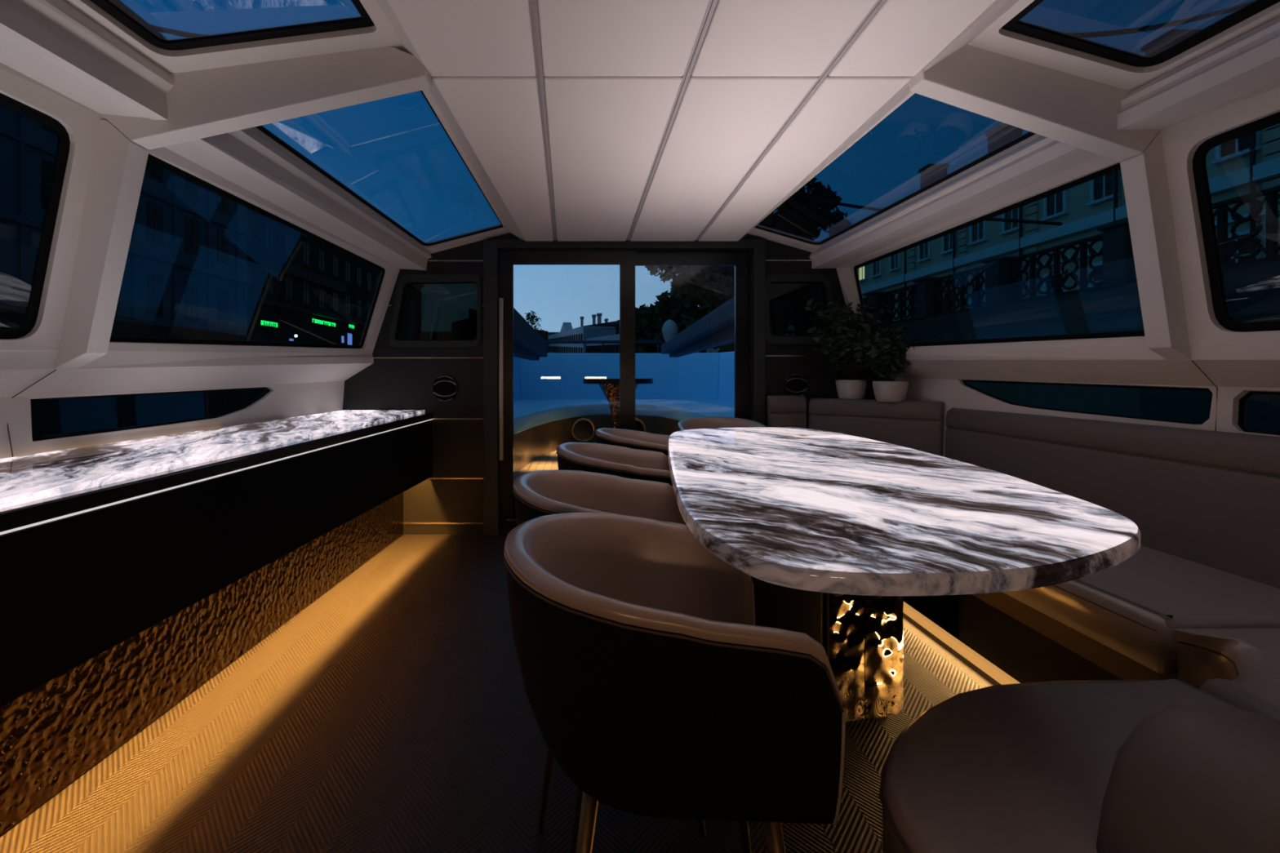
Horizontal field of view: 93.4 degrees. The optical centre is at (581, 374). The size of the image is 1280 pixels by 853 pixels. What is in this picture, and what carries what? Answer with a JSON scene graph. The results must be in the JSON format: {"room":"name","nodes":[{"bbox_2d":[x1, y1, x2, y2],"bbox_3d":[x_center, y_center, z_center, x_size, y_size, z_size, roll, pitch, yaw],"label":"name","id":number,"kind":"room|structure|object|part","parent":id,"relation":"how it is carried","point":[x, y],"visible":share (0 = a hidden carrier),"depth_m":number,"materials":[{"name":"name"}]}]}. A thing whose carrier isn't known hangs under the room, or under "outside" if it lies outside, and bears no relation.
{"room":"yacht interior","nodes":[
{"label":"yacht interior","id":0,"kind":"room"},
{"bbox_2d":[0,0,525,461],"bbox_3d":[-1.279,-0.070,1.427,1.565,2.299,5.328,0,0,3],"label":"wall","id":1,"kind":"structure","parent":0,"point":[72,62],"depth_m":2.08,"materials":[{"name":"white plastic"}]},
{"bbox_2d":[7,369,56,457],"bbox_3d":[-1.786,0.137,1.942,0.168,0.308,0.009,0,0,0],"label":"trim","id":2,"kind":"structure","parent":1,"relation":"attached to","point":[55,370],"depth_m":1.94,"materials":[{"name":"brown"}]},
{"bbox_2d":[0,93,70,339],"bbox_3d":[-1.783,-0.463,1.108,0.138,0.798,1.595,0,0,8],"label":"window","id":3,"kind":"structure","parent":1,"relation":"in","point":[34,145],"depth_m":1.81,"materials":[{"name":"black glass"}]},
{"bbox_2d":[54,120,148,368],"bbox_3d":[-1.632,-0.425,1.992,0.334,0.810,0.085,0,0,0],"label":"pillar","id":4,"kind":"structure","parent":1,"relation":"attached to","point":[118,165],"depth_m":1.95,"materials":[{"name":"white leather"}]},
{"bbox_2d":[30,386,270,441],"bbox_3d":[-1.794,0.147,2.662,0.020,0.160,1.289,0,0,7],"label":"window","id":5,"kind":"structure","parent":1,"relation":"in","point":[53,418],"depth_m":2.42,"materials":[{"name":"black glass"}]},
{"bbox_2d":[89,0,374,50],"bbox_3d":[-1.086,-1.100,1.099,0.903,0.180,1.556,0,0,0],"label":"window","id":6,"kind":"structure","parent":1,"relation":"in","point":[166,24],"depth_m":1.78,"materials":[{"name":"blue glass"}]},
{"bbox_2d":[109,153,385,348],"bbox_3d":[-1.513,-0.458,3.011,0.165,0.684,1.938,0,0,8],"label":"window","id":7,"kind":"structure","parent":1,"relation":"in","point":[206,264],"depth_m":2.65,"materials":[{"name":"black glass"}]},
{"bbox_2d":[100,45,432,149],"bbox_3d":[-1.050,-0.950,1.992,1.099,0.378,0.085,0,0,0],"label":"ceiling beam","id":8,"kind":"structure","parent":1,"relation":"attached to","point":[211,102],"depth_m":1.95,"materials":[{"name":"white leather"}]},
{"bbox_2d":[255,90,503,245],"bbox_3d":[-0.910,-0.970,3.011,0.713,0.249,1.947,0,0,3],"label":"window","id":9,"kind":"structure","parent":1,"relation":"in","point":[394,155],"depth_m":2.81,"materials":[{"name":"blue glass"}]},
{"bbox_2d":[0,534,1000,852],"bbox_3d":[0.150,1.110,1.425,4.900,0.060,5.450,0,0,0],"label":"floor","id":10,"kind":"structure","parent":0,"point":[393,713],"depth_m":1.72,"materials":[{"name":"brown carpet"}]},
{"bbox_2d":[0,418,432,835],"bbox_3d":[-1.502,0.688,2.248,0.700,0.776,3.665,0,0,5],"label":"base cabinet","id":11,"kind":"object","parent":10,"relation":"on","point":[112,615],"visible":0.93,"depth_m":1.78,"materials":[{"name":"black lacquer"},{"name":"white veined marble"},{"name":"hammered bronze"}]},
{"bbox_2d":[0,603,195,835],"bbox_3d":[-1.358,0.788,1.526,0.020,0.576,1.050,0,0,3],"label":"panel","id":12,"kind":"object","parent":11,"relation":"attached to","point":[52,734],"depth_m":1.63,"materials":[{"name":"brown metal"}]},
{"bbox_2d":[0,409,432,532],"bbox_3d":[-1.508,0.292,2.247,0.715,0.107,3.666,0,0,5],"label":"countertop","id":13,"kind":"structure","parent":11,"relation":"on","point":[34,488],"depth_m":1.94,"materials":[{"name":"polished white marble with grey veins"}]},
{"bbox_2d":[195,527,337,688],"bbox_3d":[-1.296,0.788,2.576,0.020,0.576,1.050,0,0,3],"label":"panel","id":14,"kind":"object","parent":11,"relation":"attached to","point":[233,620],"depth_m":2.41,"materials":[{"name":"brown metal"}]},
{"bbox_2d":[337,492,403,582],"bbox_3d":[-1.238,0.788,3.574,0.020,0.576,0.945,0,0,3],"label":"panel","id":15,"kind":"object","parent":11,"relation":"attached to","point":[361,538],"depth_m":3.48,"materials":[{"name":"brown metal"}]},
{"bbox_2d":[512,470,706,837],"bbox_3d":[0.081,0.678,1.625,0.528,0.798,0.549,0,0,3],"label":"tub chair","id":16,"kind":"object","parent":10,"relation":"on","point":[539,493],"visible":0.36,"depth_m":1.83,"materials":[{"name":"brown leather"}]},
{"bbox_3d":[-0.060,0.843,1.450,0.026,0.470,0.108,0,0,42],"label":"leg","id":17,"kind":"part","parent":16,"relation":"part of","materials":[{"name":"gold metal"}]},
{"bbox_3d":[0.252,0.843,1.434,0.026,0.470,0.109,0,0,-37],"label":"leg","id":18,"kind":"part","parent":16,"relation":"part of","materials":[{"name":"gold metal"}]},
{"bbox_2d":[556,442,685,524],"bbox_3d":[0.166,0.678,2.370,0.528,0.798,0.549,0,0,2],"label":"tub chair","id":19,"kind":"object","parent":10,"relation":"on","point":[620,461],"visible":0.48,"depth_m":2.31,"materials":[{"name":"brown leather"}]},
{"bbox_2d":[595,427,688,456],"bbox_3d":[0.336,0.678,3.050,0.528,0.798,0.549,0,0,2],"label":"tub chair","id":20,"kind":"object","parent":10,"relation":"on","point":[633,439],"visible":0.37,"depth_m":2.92,"materials":[{"name":"brown leather"}]},
{"bbox_2d":[503,512,845,852],"bbox_3d":[0.131,0.678,1.055,0.528,0.798,0.549,0,0,3],"label":"tub chair","id":21,"kind":"object","parent":10,"relation":"on","point":[651,678],"visible":0.93,"depth_m":0.80,"materials":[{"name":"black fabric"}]},
{"bbox_3d":[0.004,0.843,1.241,0.026,0.470,0.109,0,0,-43],"label":"leg","id":22,"kind":"part","parent":21,"relation":"part of","materials":[{"name":"gold metal"}]},
{"bbox_3d":[-0.011,0.843,0.880,0.026,0.470,0.108,0,0,42],"label":"leg","id":23,"kind":"part","parent":21,"relation":"part of","materials":[{"name":"gold metal"}]},
{"bbox_3d":[0.324,0.843,1.225,0.108,0.470,0.026,0,0,-41],"label":"leg","id":24,"kind":"part","parent":21,"relation":"part of","materials":[{"name":"gold metal"}]},
{"bbox_3d":[0.363,0.518,1.276,0.004,0.174,0.079,0,0,3],"label":"arm","id":25,"kind":"part","parent":21,"relation":"part of","materials":[{"name":"brown leather"}]},
{"bbox_3d":[0.302,0.843,0.864,0.026,0.470,0.109,0,0,-37],"label":"leg","id":26,"kind":"part","parent":21,"relation":"part of","materials":[{"name":"gold metal"}]},
{"bbox_3d":[0.340,0.518,0.812,0.004,0.174,0.079,0,0,3],"label":"arm","id":27,"kind":"part","parent":21,"relation":"part of","materials":[{"name":"brown leather"}]},
{"bbox_2d":[677,416,767,431],"bbox_3d":[0.880,0.678,3.744,0.549,0.798,0.528,0,0,-1],"label":"tub chair","id":28,"kind":"object","parent":10,"relation":"on","point":[707,422],"visible":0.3,"depth_m":3.93,"materials":[{"name":"brown leather"}]},
{"bbox_2d":[667,427,1140,721],"bbox_3d":[0.818,0.690,2.162,1.019,0.780,2.567,0,0,6],"label":"dining table","id":29,"kind":"object","parent":10,"relation":"on","point":[831,531],"visible":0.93,"depth_m":1.42,"materials":[{"name":"stone"}]},
{"bbox_3d":[0.802,0.696,1.813,0.125,0.708,0.009,0,0,-15],"label":"hammered panel","id":30,"kind":"part","parent":29,"relation":"part of","materials":[{"name":"gold metal"}]},
{"bbox_3d":[0.943,0.696,1.852,0.162,0.708,0.022,0,0,-22],"label":"hammered panel","id":31,"kind":"part","parent":29,"relation":"part of","materials":[{"name":"gold metal"}]},
{"bbox_2d":[766,395,1279,852],"bbox_3d":[1.285,0.610,2.195,1.689,0.940,3.670,0,0,0],"label":"sofa","id":32,"kind":"object","parent":10,"relation":"on","point":[1135,708],"visible":0.77,"depth_m":1.43,"materials":[{"name":"beige leather"}]},
{"bbox_3d":[1.358,0.390,3.978,0.240,0.500,0.104,0,0,0],"label":"backrest","id":33,"kind":"part","parent":32,"relation":"part of","materials":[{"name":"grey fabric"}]},
{"bbox_2d":[804,297,886,399],"bbox_3d":[1.714,-0.166,3.787,0.514,0.661,0.431,0,0,0],"label":"potted plant","id":34,"kind":"object","parent":32,"relation":"on","point":[850,388],"visible":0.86,"depth_m":3.80,"materials":[{"name":"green plant"}]},
{"bbox_3d":[1.735,0.100,3.860,0.184,0.130,0.184,0,0,0],"label":"pot","id":35,"kind":"part","parent":34,"relation":"part of","materials":[{"name":"grey ceramic"}]},
{"bbox_3d":[1.797,0.398,3.692,0.122,0.485,0.783,0,0,-44],"label":"backrest","id":36,"kind":"part","parent":32,"relation":"part of","materials":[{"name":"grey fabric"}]},
{"bbox_2d":[848,322,915,402],"bbox_3d":[1.804,-0.073,3.626,0.342,0.476,0.458,0,0,0],"label":"potted plant","id":37,"kind":"object","parent":32,"relation":"on","point":[885,356],"visible":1,"depth_m":3.56,"materials":[{"name":"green plant"}]},
{"bbox_3d":[1.798,-0.117,3.626,0.263,0.355,0.394,0,0,0],"label":"stem","id":38,"kind":"part","parent":37,"relation":"part of","materials":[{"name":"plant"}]},
{"bbox_3d":[1.875,0.102,3.640,0.196,0.125,0.196,0,0,0],"label":"pot","id":39,"kind":"part","parent":37,"relation":"part of","materials":[{"name":"grey ceramic"}]},
{"bbox_3d":[0.839,0.677,0.792,0.786,0.135,0.865,0,0,0],"label":"seat","id":40,"kind":"part","parent":32,"relation":"part of","materials":[{"name":"beige leather"}]},
{"bbox_3d":[1.213,0.778,1.671,0.776,0.073,3.010,0,0,23],"label":"panel","id":41,"kind":"part","parent":32,"relation":"part of","materials":[{"name":"brown leather"}]},
{"bbox_3d":[2.049,0.412,2.174,0.111,0.455,2.350,0,0,1],"label":"backrest","id":42,"kind":"part","parent":32,"relation":"part of","materials":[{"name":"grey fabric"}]},
{"bbox_3d":[1.750,0.677,2.341,0.620,0.135,1.718,0,0,0],"label":"seat","id":43,"kind":"part","parent":32,"relation":"part of","materials":[{"name":"beige leather"}]},
{"bbox_3d":[1.327,0.516,0.683,1.345,0.203,0.183,0,0,0],"label":"backrest","id":44,"kind":"part","parent":32,"relation":"part of","materials":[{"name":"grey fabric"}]},
{"bbox_3d":[1.680,0.677,0.915,0.880,0.135,1.110,0,0,0],"label":"seat","id":45,"kind":"part","parent":32,"relation":"part of","materials":[{"name":"beige leather"}]},
{"bbox_2d":[513,307,546,360],"bbox_3d":[-0.613,-0.393,5.910,0.220,0.430,3.392,0,0,2],"label":"deck coaming","id":46,"kind":"object","parent":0,"point":[528,344],"visible":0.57,"depth_m":5.90,"materials":[{"name":"blue"}]},
{"bbox_2d":[545,340,663,353],"bbox_3d":[0.310,-0.378,8.200,1.620,0.176,0.044,0,0,0],"label":"rail","id":47,"kind":"object","parent":46,"relation":"attached to","point":[548,342],"visible":0.82,"depth_m":8.19,"materials":[{"name":"blue"}]},
{"bbox_3d":[0.310,-0.445,8.200,1.620,0.042,0.044,0,0,0],"label":"rail","id":48,"kind":"part","parent":47,"relation":"part of","materials":[{"name":"blue"}]},
{"bbox_2d":[513,441,596,480],"bbox_3d":[0.250,0.775,6.185,3.900,0.050,4.030,0,0,0],"label":"deck","id":49,"kind":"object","parent":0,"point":[548,461],"depth_m":4.98,"materials":[{"name":"brown wood"}]},
{"bbox_2d":[582,377,653,428],"bbox_3d":[0.357,0.394,5.900,0.680,0.712,0.500,0,0,0],"label":"table","id":50,"kind":"object","parent":49,"relation":"on","point":[610,387],"visible":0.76,"depth_m":5.79,"materials":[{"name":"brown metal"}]},
{"bbox_2d":[513,351,734,474],"bbox_3d":[0.449,0.230,6.184,3.268,1.040,4.069,0,0,0],"label":"sofa","id":51,"kind":"object","parent":49,"relation":"on","point":[550,393],"visible":0.46,"depth_m":7.90,"materials":[{"name":"blue leather"}]},
{"bbox_3d":[-1.048,0.028,6.445,0.244,0.635,3.253,0,0,5],"label":"backrest","id":52,"kind":"part","parent":51,"relation":"part of","materials":[{"name":"blue leather"}]},
{"bbox_3d":[-0.577,0.390,5.869,0.946,0.130,3.239,0,0,0],"label":"seat","id":53,"kind":"part","parent":51,"relation":"part of","materials":[{"name":"blue leather"}]},
{"bbox_3d":[-0.128,0.028,8.104,1.486,0.635,0.179,0,0,-5],"label":"backrest","id":54,"kind":"part","parent":51,"relation":"part of","materials":[{"name":"blue leather"}]},
{"bbox_2d":[571,417,595,441],"bbox_3d":[0.021,0.586,6.359,0.253,0.254,0.062,0,0,0],"label":"light","id":55,"kind":"object","parent":51,"relation":"attached to","point":[583,428],"visible":0.99,"depth_m":6.35,"materials":[{"name":"gold metal"}]},
{"bbox_3d":[0.160,0.390,7.195,2.270,0.130,1.770,0,0,0],"label":"seat","id":56,"kind":"part","parent":51,"relation":"part of","materials":[{"name":"blue leather"}]},
{"bbox_2d":[635,417,645,431],"bbox_3d":[0.557,0.586,6.359,0.253,0.254,0.062,0,0,0],"label":"light","id":57,"kind":"object","parent":51,"relation":"attached to","point":[639,424],"visible":0.25,"depth_m":6.35,"materials":[{"name":"gold metal"}]},
{"bbox_3d":[1.240,0.028,8.091,1.282,0.635,0.208,0,0,9],"label":"backrest","id":58,"kind":"part","parent":51,"relation":"part of","materials":[{"name":"blue leather"}]},
{"bbox_3d":[1.375,0.390,6.148,1.150,0.130,3.795,0,0,0],"label":"seat","id":59,"kind":"part","parent":51,"relation":"part of","materials":[{"name":"blue leather"}]},
{"bbox_3d":[1.992,0.028,6.081,0.231,0.635,3.863,0,0,-2],"label":"backrest","id":60,"kind":"part","parent":51,"relation":"part of","materials":[{"name":"blue leather"}]},
{"bbox_2d":[342,232,885,534],"bbox_3d":[0.210,0.030,4.080,3.740,2.100,0.060,0,0,0],"label":"wall","id":61,"kind":"structure","parent":0,"point":[386,384],"depth_m":4.05,"materials":[{"name":"black"}]},
{"bbox_2d":[373,357,483,358],"bbox_3d":[-1.040,-0.113,4.052,0.765,0.009,0.016,0,0,0],"label":"trim","id":62,"kind":"structure","parent":61,"relation":"attached to","point":[373,357],"depth_m":4.04,"materials":[{"name":"brown metal"}]},
{"bbox_2d":[388,273,481,346],"bbox_3d":[-0.986,-0.432,4.057,0.621,0.494,0.050,0,0,0],"label":"window","id":63,"kind":"structure","parent":61,"relation":"in","point":[439,310],"depth_m":4.07,"materials":[{"name":"black glass"}]},
{"bbox_3d":[-0.978,-0.427,4.077,0.548,0.391,0.005,0,0,0],"label":"glass pane","id":64,"kind":"part","parent":63,"relation":"part of","materials":[{"name":"glass"}]},
{"bbox_2d":[403,522,483,524],"bbox_3d":[-0.929,1.004,4.052,0.554,0.009,0.016,0,0,0],"label":"trim","id":65,"kind":"structure","parent":61,"relation":"attached to","point":[403,522],"depth_m":4.04,"materials":[{"name":"brown metal"}]},
{"bbox_2d":[431,375,457,401],"bbox_3d":[-0.918,0.095,4.039,0.177,0.178,0.018,0,0,0],"label":"air vent","id":66,"kind":"object","parent":61,"relation":"in","point":[444,388],"visible":1,"depth_m":4.04,"materials":[{"name":"black paint"}]},
{"bbox_2d":[427,477,483,479],"bbox_3d":[-0.911,0.702,4.052,0.518,0.009,0.016,0,0,0],"label":"trim","id":67,"kind":"structure","parent":61,"relation":"attached to","point":[429,477],"depth_m":4.04,"materials":[{"name":"brown metal"}]},
{"bbox_2d":[428,260,483,261],"bbox_3d":[-0.844,-0.767,4.052,0.374,0.009,0.016,0,0,0],"label":"trim","id":68,"kind":"structure","parent":61,"relation":"attached to","point":[428,260],"depth_m":4.04,"materials":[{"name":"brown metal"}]},
{"bbox_2d":[432,417,483,419],"bbox_3d":[-0.837,0.299,4.052,0.360,0.009,0.016,0,0,0],"label":"trim","id":69,"kind":"structure","parent":61,"relation":"attached to","point":[433,418],"depth_m":4.04,"materials":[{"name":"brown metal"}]},
{"bbox_2d":[513,493,515,515],"bbox_3d":[0.300,0.939,4.141,3.200,0.382,0.058,0,0,0],"label":"trim","id":70,"kind":"structure","parent":61,"relation":"attached to","point":[514,513],"depth_m":4.11,"materials":[{"name":"black metal"}]},
{"bbox_2d":[528,0,556,240],"bbox_3d":[-0.131,-0.996,1.420,0.040,0.213,5.241,0,0,-1],"label":"trim","id":71,"kind":"structure","parent":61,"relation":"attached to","point":[533,4],"depth_m":2.13,"materials":[{"name":"grey metal"}]},
{"bbox_2d":[497,248,750,536],"bbox_3d":[0.297,0.117,4.063,1.710,1.926,0.124,0,0,0],"label":"door","id":72,"kind":"structure","parent":61,"relation":"in","point":[627,259],"depth_m":4.05,"materials":[{"name":"black metal"}]},
{"bbox_3d":[-0.536,0.032,4.029,0.028,1.089,0.047,0,0,0],"label":"handle","id":73,"kind":"part","parent":72,"relation":"part of","materials":[{"name":"silver metal"}]},
{"bbox_2d":[483,239,765,536],"bbox_3d":[0.288,0.088,4.035,1.881,1.984,0.070,0,0,0],"label":"trim","id":74,"kind":"structure","parent":61,"relation":"attached to","point":[491,246],"depth_m":4.00,"materials":[{"name":"black metal"}]},
{"bbox_2d":[626,0,718,240],"bbox_3d":[0.361,-0.996,1.420,0.044,0.213,5.241,0,0,-1],"label":"trim","id":75,"kind":"structure","parent":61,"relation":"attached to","point":[712,4],"depth_m":2.13,"materials":[{"name":"grey metal"}]},
{"bbox_2d":[765,259,812,261],"bbox_3d":[1.409,-0.769,4.052,0.333,0.009,0.016,0,0,0],"label":"trim","id":76,"kind":"structure","parent":61,"relation":"attached to","point":[766,260],"depth_m":4.04,"materials":[{"name":"brown metal"}]},
{"bbox_2d":[695,0,885,240],"bbox_3d":[0.817,-0.996,1.420,0.042,0.213,5.241,0,0,-1],"label":"trim","id":77,"kind":"structure","parent":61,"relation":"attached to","point":[877,6],"depth_m":2.13,"materials":[{"name":"grey metal"}]},
{"bbox_2d":[784,373,808,395],"bbox_3d":[1.449,0.072,4.039,0.161,0.162,0.018,0,0,0],"label":"air vent","id":78,"kind":"object","parent":61,"relation":"in","point":[796,384],"visible":0.92,"depth_m":4.04,"materials":[{"name":"black paint"}]},
{"bbox_2d":[765,355,829,356],"bbox_3d":[1.579,-0.126,4.052,0.693,0.009,0.016,0,0,0],"label":"trim","id":79,"kind":"structure","parent":61,"relation":"attached to","point":[766,355],"depth_m":4.04,"materials":[{"name":"brown metal"}]},
{"bbox_2d":[765,274,838,344],"bbox_3d":[1.483,-0.439,4.057,0.491,0.472,0.050,0,0,0],"label":"window","id":80,"kind":"structure","parent":61,"relation":"in","point":[788,322],"depth_m":4.07,"materials":[{"name":"black glass"}]},
{"bbox_3d":[1.480,-0.441,4.077,0.426,0.364,0.005,0,0,0],"label":"glass pane","id":81,"kind":"part","parent":80,"relation":"part of","materials":[{"name":"glass"}]},
{"bbox_2d":[386,0,995,240],"bbox_3d":[0.275,-1.000,1.420,1.793,0.225,5.240,0,0,0],"label":"ceiling","id":82,"kind":"structure","parent":0,"point":[614,70],"depth_m":2.10,"materials":[{"name":"white fabric"}]},
{"bbox_2d":[661,296,734,357],"bbox_3d":[1.215,-0.440,5.910,0.220,0.444,3.397,0,0,-3],"label":"deck coaming","id":83,"kind":"object","parent":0,"point":[717,328],"visible":0.55,"depth_m":5.60,"materials":[{"name":"blue"}]},
{"bbox_2d":[737,0,1279,457],"bbox_3d":[1.643,-0.070,1.427,1.201,2.299,5.253,0,0,0],"label":"wall","id":84,"kind":"structure","parent":0,"point":[1229,80],"depth_m":2.00,"materials":[{"name":"white plastic"}]},
{"bbox_2d":[754,93,1035,244],"bbox_3d":[1.450,-0.972,3.011,0.508,0.241,1.950,0,0,-4],"label":"window","id":85,"kind":"structure","parent":84,"relation":"in","point":[925,142],"depth_m":2.79,"materials":[{"name":"blue glass"}]},
{"bbox_2d":[853,162,1145,346],"bbox_3d":[1.905,-0.442,3.008,0.118,0.614,1.908,0,0,-3],"label":"window","id":86,"kind":"structure","parent":84,"relation":"in","point":[1058,263],"depth_m":2.60,"materials":[{"name":"black glass"}]},
{"bbox_2d":[908,44,1161,161],"bbox_3d":[1.528,-0.920,1.992,0.844,0.398,0.085,0,0,0],"label":"ceiling beam","id":87,"kind":"structure","parent":84,"relation":"attached to","point":[1081,113],"depth_m":1.95,"materials":[{"name":"cream painted plastic"}]},
{"bbox_2d":[961,379,1212,424],"bbox_3d":[2.123,0.103,2.671,0.029,0.148,1.300,0,0,-2],"label":"window","id":88,"kind":"structure","parent":84,"relation":"in","point":[1190,406],"depth_m":2.42,"materials":[{"name":"black glass"}]},
{"bbox_2d":[1001,0,1279,66],"bbox_3d":[1.620,-1.067,1.099,0.527,0.229,1.596,0,0,-4],"label":"window","id":89,"kind":"structure","parent":84,"relation":"in","point":[1133,33],"depth_m":1.75,"materials":[{"name":"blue glass"}]},
{"bbox_2d":[1120,131,1191,359],"bbox_3d":[1.948,-0.420,1.992,0.243,0.741,0.085,0,0,0],"label":"trim","id":90,"kind":"structure","parent":84,"relation":"attached to","point":[1144,176],"depth_m":1.96,"materials":[{"name":"white plastic"}]},
{"bbox_2d":[1191,360,1217,431],"bbox_3d":[2.021,0.074,1.945,0.085,0.241,0.003,0,0,0],"label":"trim","id":91,"kind":"structure","parent":84,"relation":"attached to","point":[1197,366],"depth_m":1.94,"materials":[{"name":"brown"}]},
{"bbox_2d":[1192,111,1279,332],"bbox_3d":[2.006,-0.426,1.105,0.098,0.649,1.571,0,0,-3],"label":"window","id":92,"kind":"structure","parent":84,"relation":"in","point":[1236,171],"depth_m":1.78,"materials":[{"name":"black glass"}]},
{"bbox_2d":[1237,391,1279,435],"bbox_3d":[2.146,0.123,1.827,0.040,0.140,0.255,0,0,-2],"label":"window","id":93,"kind":"structure","parent":84,"relation":"in","point":[1259,412],"depth_m":1.89,"materials":[{"name":"black glass"}]},
{"label":"outside","id":94,"kind":"structure","parent":0,"visible":0},
{"bbox_3d":[-5.500,1.280,125.750,28.800,2.400,208.500,0,0,0],"label":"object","id":95,"kind":"structure","parent":94,"visible":0},
{"bbox_2d":[524,310,545,336],"bbox_3d":[-10.157,-6.521,123.479,5.199,13.203,7.818,0,0,0],"label":"tree","id":96,"kind":"object","parent":95,"relation":"on","point":[532,316],"visible":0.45,"depth_m":124.15,"materials":[{"name":"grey plant"}]},
{"bbox_2d":[547,313,645,353],"bbox_3d":[3.254,-4.573,119.000,22.105,11.307,54.000,0,0,0],"label":"mansion","id":97,"kind":"structure","parent":95,"relation":"on","point":[566,332],"depth_m":98.89,"materials":[{"name":"pink paint"}]},
{"bbox_2d":[598,320,619,337],"bbox_3d":[5.269,-3.867,84.287,7.156,7.921,7.408,0,0,0],"label":"tree","id":98,"kind":"object","parent":95,"relation":"on","point":[617,328],"visible":0.02,"depth_m":82.14,"materials":[{"name":"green plant"}]},
{"bbox_2d":[635,302,666,353],"bbox_3d":[5.386,-2.696,43.967,4.639,5.570,5.927,0,0,0],"label":"tree","id":99,"kind":"object","parent":95,"relation":"on","point":[651,324],"visible":0.48,"depth_m":44.02,"materials":[{"name":"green plant"}]},
{"bbox_2d":[586,333,719,353],"bbox_3d":[6.135,-1.560,59.982,8.456,5.280,23.044,0,0,-8],"label":"pavilion","id":100,"kind":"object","parent":95,"relation":"on","point":[590,348],"visible":0.21,"depth_m":57.64,"materials":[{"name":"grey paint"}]},
{"bbox_2d":[662,319,678,342],"bbox_3d":[3.251,-0.970,22.000,0.600,2.100,0.600,0,0,0],"label":"stone urn","id":101,"kind":"object","parent":95,"relation":"on","point":[669,329],"visible":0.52,"depth_m":21.79,"materials":[{"name":"grey stone"}]},
{"bbox_2d":[644,266,734,307],"bbox_3d":[6.194,-3.942,23.790,7.151,8.046,5.983,0,0,35],"label":"tree","id":102,"kind":"object","parent":95,"relation":"on","point":[722,277],"visible":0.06,"depth_m":24.33,"materials":[{"name":"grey plant"}]},
{"bbox_2d":[653,269,734,353],"bbox_3d":[6.768,-3.557,33.247,5.958,7.275,4.731,0,0,0],"label":"tree","id":103,"kind":"object","parent":95,"relation":"on","point":[682,308],"visible":0.4,"depth_m":31.92,"materials":[{"name":"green plant"}]},
{"bbox_3d":[-45.600,0.180,115.000,48.800,4.600,290.000,0,0,0],"label":"ground","id":104,"kind":"structure","parent":0,"visible":0},
{"bbox_2d":[537,329,547,352],"bbox_3d":[-18.133,-6.733,139.500,19.600,8.933,39.000,0,0,0],"label":"building","id":105,"kind":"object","parent":104,"relation":"on","point":[544,332],"visible":0.07,"depth_m":148.59,"materials":[{"name":"paint"}]},
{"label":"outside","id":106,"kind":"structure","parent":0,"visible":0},
{"bbox_2d":[547,332,559,335],"bbox_3d":[-50.000,-7.420,231.000,220.000,19.000,2.000,0,0,0],"label":"bank","id":107,"kind":"object","parent":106,"point":[548,333],"depth_m":230.03,"materials":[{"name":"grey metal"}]}
]}

